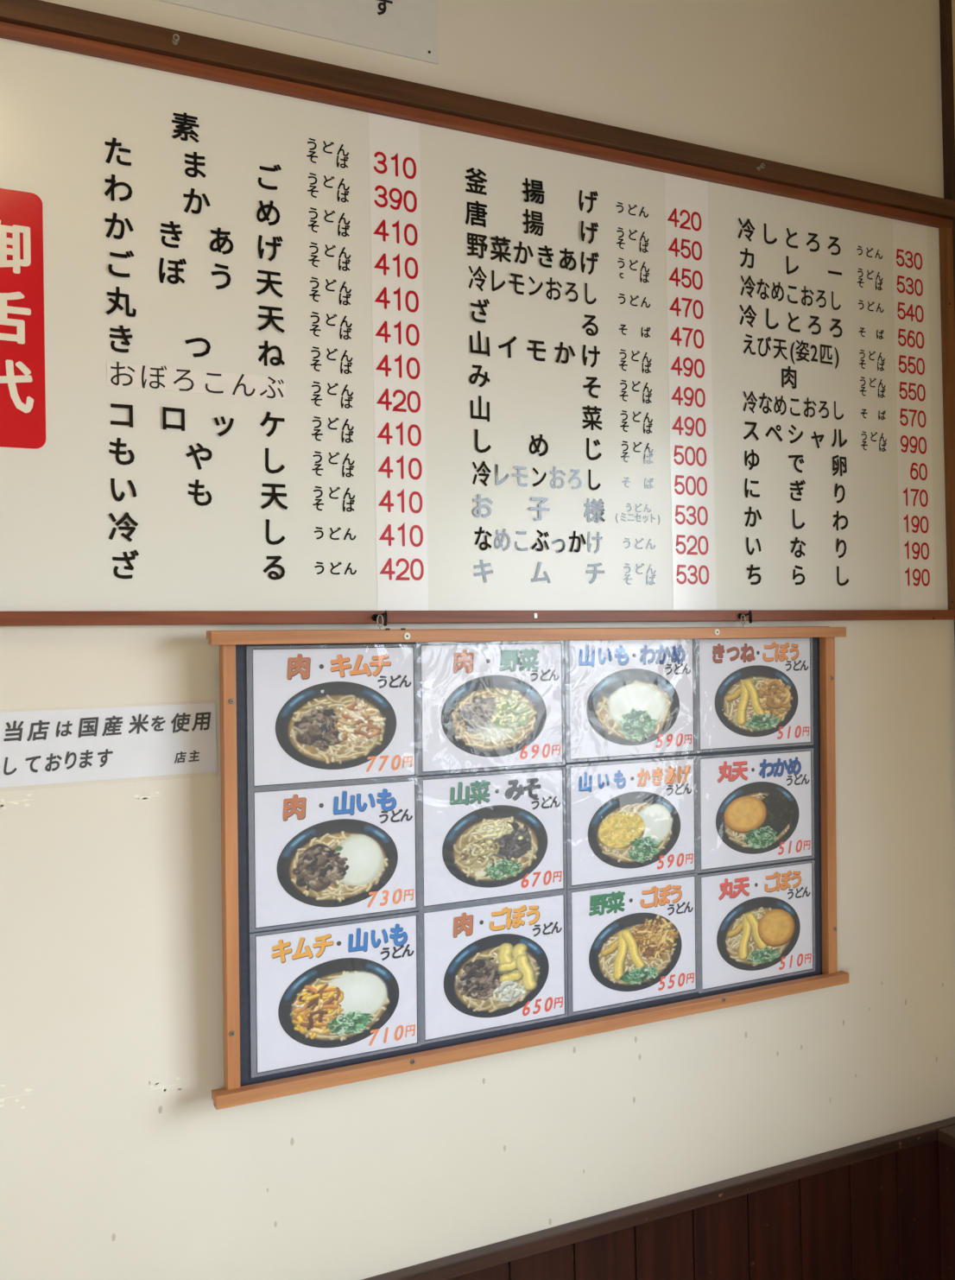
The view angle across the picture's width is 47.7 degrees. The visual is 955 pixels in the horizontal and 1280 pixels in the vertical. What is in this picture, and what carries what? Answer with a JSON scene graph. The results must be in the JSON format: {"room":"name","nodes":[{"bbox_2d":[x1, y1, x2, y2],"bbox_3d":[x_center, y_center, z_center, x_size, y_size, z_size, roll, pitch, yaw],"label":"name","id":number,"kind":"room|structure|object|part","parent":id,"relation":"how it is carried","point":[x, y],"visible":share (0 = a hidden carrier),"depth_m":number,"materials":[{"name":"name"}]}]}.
{"room":"eatery","nodes":[
{"label":"eatery","id":0,"kind":"room"},
{"bbox_2d":[0,0,954,1279],"bbox_3d":[-0.638,-0.002,1.432,3.647,3.300,0.109,-1,-1,-25],"label":"wall","id":1,"kind":"structure","parent":0,"point":[111,946],"depth_m":1.72,"materials":[{"name":"beige paint"}]},
{"bbox_2d":[0,793,32,809],"bbox_3d":[-0.601,0.209,1.395,0.050,0.018,0.001,-1,-1,-25],"label":"tape remnant","id":2,"kind":"object","parent":1,"relation":"attached to","point":[28,795],"visible":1,"depth_m":1.40,"materials":[{"name":"beige paper"}]},
{"bbox_2d":[0,1084,32,1108],"bbox_3d":[-0.599,0.588,1.388,0.051,0.036,0.001,-1,-1,-25],"label":"tape remnant","id":3,"kind":"object","parent":1,"relation":"attached to","point":[26,1089],"visible":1,"depth_m":1.39,"materials":[{"name":"beige paper"}]},
{"bbox_2d":[0,703,217,787],"bbox_3d":[-0.509,0.140,1.438,0.322,0.109,0.002,-1,-1,-25],"label":"paper notice","id":4,"kind":"object","parent":1,"relation":"attached to","point":[69,745],"visible":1,"depth_m":1.44,"materials":[{"name":"white paper"}]},
{"bbox_2d":[134,792,159,800],"bbox_3d":[-0.448,0.212,1.466,0.036,0.010,0.001,-1,-1,-25],"label":"tape remnant","id":5,"kind":"object","parent":1,"relation":"attached to","point":[136,797],"visible":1,"depth_m":1.46,"materials":[{"name":"beige paper"}]},
{"bbox_2d":[150,1077,182,1091],"bbox_3d":[-0.423,0.607,1.469,0.043,0.019,0.001,-1,-1,-25],"label":"tape remnant","id":6,"kind":"object","parent":1,"relation":"attached to","point":[177,1078],"visible":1,"depth_m":1.47,"materials":[{"name":"beige paper"}]},
{"bbox_2d":[156,0,437,64],"bbox_3d":[-0.495,-1.062,1.466,0.950,0.360,0.005,-1,-1,-25],"label":"wall sign","id":7,"kind":"object","parent":1,"relation":"attached to","point":[408,28],"visible":1,"depth_m":1.61,"materials":[{"name":"white paper"}]},
{"bbox_2d":[247,777,416,927],"bbox_3d":[-0.201,0.302,1.538,0.253,0.197,0.006,-1,-1,-26],"label":"menu card","id":8,"kind":"object","parent":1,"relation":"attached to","point":[320,853],"visible":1,"depth_m":1.54,"materials":[{"name":"white paper"}]},
{"bbox_2d":[277,818,398,907],"bbox_3d":[-0.198,0.318,1.540,0.181,0.125,0.001,-1,0,-26],"label":"picture","id":9,"kind":"object","parent":8,"relation":"attached to","point":[334,863],"depth_m":1.54},
{"bbox_2d":[252,643,416,790],"bbox_3d":[-0.202,0.106,1.537,0.253,0.198,0.006,-1,-1,-26],"label":"menu card","id":10,"kind":"object","parent":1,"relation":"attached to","point":[320,714],"visible":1,"depth_m":1.54,"materials":[{"name":"white paper"}]},
{"bbox_2d":[275,681,396,769],"bbox_3d":[-0.200,0.122,1.539,0.181,0.125,0.001,-1,0,-26],"label":"picture","id":11,"kind":"object","parent":10,"relation":"attached to","point":[332,725],"depth_m":1.54},
{"bbox_2d":[256,912,417,1072],"bbox_3d":[-0.199,0.501,1.538,0.253,0.198,0.006,-1,-1,-26],"label":"menu card","id":12,"kind":"object","parent":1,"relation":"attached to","point":[329,992],"visible":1,"depth_m":1.54,"materials":[{"name":"white paper"}]},
{"bbox_2d":[278,957,399,1047],"bbox_3d":[-0.196,0.517,1.540,0.181,0.126,0.001,-1,0,-26],"label":"picture","id":13,"kind":"object","parent":12,"relation":"attached to","point":[339,1002],"depth_m":1.54},
{"bbox_2d":[0,0,954,219],"bbox_3d":[-0.635,-0.812,1.383,3.432,0.032,0.030,-1,-1,-25],"label":"trim","id":14,"kind":"structure","parent":1,"relation":"attached to","point":[36,14],"depth_m":1.63,"materials":[{"name":"brown wood"}]},
{"bbox_2d":[0,20,954,626],"bbox_3d":[-0.142,-0.411,1.594,2.372,0.783,0.045,-1,-1,-25],"label":"menu board","id":15,"kind":"object","parent":1,"relation":"attached to","point":[273,351],"visible":1,"depth_m":1.64,"materials":[{"name":"white plastic"}]},
{"bbox_3d":[-0.619,-0.416,1.389,0.115,0.335,0.001,-1,-1,-25],"label":"title panel","id":16,"kind":"part","parent":15,"relation":"part of","materials":[{"name":"red plastic"}]},
{"bbox_3d":[-0.155,-0.794,1.610,2.371,0.017,0.019,-1,-1,-25],"label":"frame rail","id":17,"kind":"part","parent":15,"relation":"part of","materials":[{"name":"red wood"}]},
{"bbox_3d":[-0.141,-0.034,1.601,2.371,0.018,0.019,-1,-1,-25],"label":"frame rail","id":18,"kind":"part","parent":15,"relation":"part of","materials":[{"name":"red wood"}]},
{"bbox_2d":[206,614,849,1109],"bbox_3d":[0.147,0.289,1.697,1.125,0.659,0.044,-1,0,-26],"label":"frame","id":19,"kind":"object","parent":15,"relation":"hanging from","point":[243,1084],"visible":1,"depth_m":1.62,"materials":[{"name":"brown wood"}]},
{"bbox_3d":[0.138,0.613,1.705,1.105,0.010,0.019,-1,0,-26],"label":"rail","id":20,"kind":"part","parent":19,"relation":"part of","materials":[{"name":"brown wood"}]},
{"bbox_3d":[-0.337,0.305,1.469,0.017,0.615,0.024,-1,0,-26],"label":"post","id":21,"kind":"part","parent":19,"relation":"part of","materials":[{"name":"brown wood"}]},
{"bbox_3d":[0.131,-0.013,1.703,1.105,0.011,0.019,-1,0,-26],"label":"rail","id":22,"kind":"part","parent":19,"relation":"part of","materials":[{"name":"brown wood"}]},
{"bbox_3d":[0.148,-0.008,1.687,1.125,0.018,0.018,-1,0,-26],"label":"rail","id":23,"kind":"part","parent":19,"relation":"part of","materials":[{"name":"brown wood"}]},
{"bbox_3d":[0.154,0.610,1.689,1.125,0.018,0.018,-1,0,-26],"label":"rail","id":24,"kind":"part","parent":19,"relation":"part of","materials":[{"name":"brown wood"}]},
{"bbox_3d":[0.628,0.294,1.940,0.020,0.615,0.024,-1,0,-26],"label":"post","id":25,"kind":"part","parent":19,"relation":"part of","materials":[{"name":"brown wood"}]},
{"bbox_2d":[421,642,562,774],"bbox_3d":[0.024,0.100,1.647,0.253,0.197,0.006,-1,-1,-26],"label":"menu card","id":26,"kind":"object","parent":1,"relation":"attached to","point":[484,706],"visible":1,"depth_m":1.65,"materials":[{"name":"white paper"}]},
{"bbox_2d":[441,675,546,757],"bbox_3d":[0.027,0.116,1.649,0.181,0.125,0.001,-1,0,-26],"label":"picture","id":27,"kind":"object","parent":26,"relation":"attached to","point":[491,716],"depth_m":1.65},
{"bbox_2d":[420,766,565,906],"bbox_3d":[0.026,0.299,1.648,0.253,0.197,0.006,-1,-1,-26],"label":"menu card","id":28,"kind":"object","parent":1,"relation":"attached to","point":[492,835],"visible":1,"depth_m":1.65,"materials":[{"name":"white paper"}]},
{"bbox_2d":[442,804,547,887],"bbox_3d":[0.029,0.315,1.650,0.181,0.125,0.001,-1,0,-26],"label":"picture","id":29,"kind":"object","parent":28,"relation":"attached to","point":[497,845],"depth_m":1.65},
{"bbox_2d":[424,894,564,1039],"bbox_3d":[0.028,0.497,1.649,0.253,0.199,0.006,-1,-1,-26],"label":"menu card","id":30,"kind":"object","parent":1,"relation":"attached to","point":[490,966],"visible":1,"depth_m":1.65,"materials":[{"name":"white paper"}]},
{"bbox_2d":[443,933,549,1017],"bbox_3d":[0.031,0.513,1.651,0.181,0.126,0.001,-1,0,-26],"label":"picture","id":31,"kind":"object","parent":30,"relation":"attached to","point":[496,975],"depth_m":1.65},
{"bbox_2d":[569,639,695,762],"bbox_3d":[0.253,0.093,1.759,0.254,0.198,0.006,-1,-1,-26],"label":"menu card","id":32,"kind":"object","parent":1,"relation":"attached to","point":[628,697],"visible":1,"depth_m":1.76,"materials":[{"name":"white paper"}]},
{"bbox_2d":[586,668,679,745],"bbox_3d":[0.256,0.109,1.761,0.182,0.125,0.001,-1,0,-26],"label":"picture","id":33,"kind":"object","parent":32,"relation":"attached to","point":[631,706],"depth_m":1.76},
{"bbox_2d":[570,755,694,885],"bbox_3d":[0.255,0.294,1.760,0.254,0.197,0.006,-1,-1,-26],"label":"menu card","id":34,"kind":"object","parent":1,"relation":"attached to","point":[635,820],"visible":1,"depth_m":1.76,"materials":[{"name":"white paper"}]},
{"bbox_2d":[588,791,680,868],"bbox_3d":[0.258,0.310,1.762,0.182,0.125,0.001,-1,0,-26],"label":"picture","id":35,"kind":"object","parent":34,"relation":"attached to","point":[630,830],"depth_m":1.76},
{"bbox_2d":[571,876,696,1011],"bbox_3d":[0.257,0.493,1.760,0.254,0.200,0.006,-1,-1,-26],"label":"menu card","id":36,"kind":"object","parent":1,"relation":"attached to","point":[630,942],"visible":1,"depth_m":1.76,"materials":[{"name":"white paper"}]},
{"bbox_2d":[589,912,682,991],"bbox_3d":[0.260,0.509,1.762,0.182,0.127,0.001,-1,0,-26],"label":"picture","id":37,"kind":"object","parent":36,"relation":"attached to","point":[632,953],"depth_m":1.76},
{"bbox_2d":[361,1116,954,1279],"bbox_3d":[-0.595,0.952,1.370,3.447,0.022,0.024,-1,-1,-25],"label":"trim","id":38,"kind":"structure","parent":1,"relation":"attached to","point":[478,1258],"depth_m":1.77,"materials":[{"name":"brown wood"}]},
{"bbox_2d":[697,637,811,753],"bbox_3d":[0.483,0.090,1.871,0.258,0.196,0.006,-1,-1,-26],"label":"menu card","id":39,"kind":"object","parent":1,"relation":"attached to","point":[753,691],"visible":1,"depth_m":1.87,"materials":[{"name":"white paper"}]},
{"bbox_2d":[715,665,798,736],"bbox_3d":[0.486,0.106,1.873,0.185,0.124,0.001,-1,0,-26],"label":"picture","id":40,"kind":"object","parent":39,"relation":"attached to","point":[756,700],"depth_m":1.87},
{"bbox_2d":[700,747,811,870],"bbox_3d":[0.485,0.293,1.872,0.258,0.197,0.006,-1,-1,-26],"label":"menu card","id":41,"kind":"object","parent":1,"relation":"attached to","point":[755,808],"visible":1,"depth_m":1.87,"materials":[{"name":"white paper"}]},
{"bbox_2d":[716,781,799,854],"bbox_3d":[0.488,0.308,1.874,0.185,0.125,0.001,-1,0,-26],"label":"picture","id":42,"kind":"object","parent":41,"relation":"attached to","point":[755,818],"depth_m":1.87},
{"bbox_2d":[701,861,812,988],"bbox_3d":[0.487,0.494,1.873,0.258,0.200,0.006,-1,-1,-26],"label":"menu card","id":43,"kind":"object","parent":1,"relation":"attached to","point":[757,924],"visible":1,"depth_m":1.87,"materials":[{"name":"white paper"}]},
{"bbox_2d":[716,896,800,970],"bbox_3d":[0.490,0.510,1.875,0.185,0.126,0.001,-1,0,-26],"label":"picture","id":44,"kind":"object","parent":43,"relation":"attached to","point":[756,934],"depth_m":1.87},
{"bbox_2d":[939,0,954,641],"bbox_3d":[0.935,-0.378,2.109,0.015,2.595,0.017,-1,-1,-25],"label":"trim","id":45,"kind":"structure","parent":1,"relation":"attached to","point":[946,22],"depth_m":2.11,"materials":[{"name":"brown wood"}]},
{"bbox_2d":[938,0,954,1279],"bbox_3d":[1.846,-0.064,0.164,0.205,3.300,4.300,-1,-1,-25],"label":"wall","id":46,"kind":"structure","parent":0,"point":[947,1153],"depth_m":2.03,"materials":[{"name":"beige paint"}]},
{"bbox_2d":[938,1124,954,1148],"bbox_3d":[1.819,0.893,0.119,0.117,0.022,4.276,-1,-1,-25],"label":"trim","id":47,"kind":"structure","parent":46,"relation":"attached to","point":[947,1135],"depth_m":2.02,"materials":[{"name":"brown wood"}]}
]}

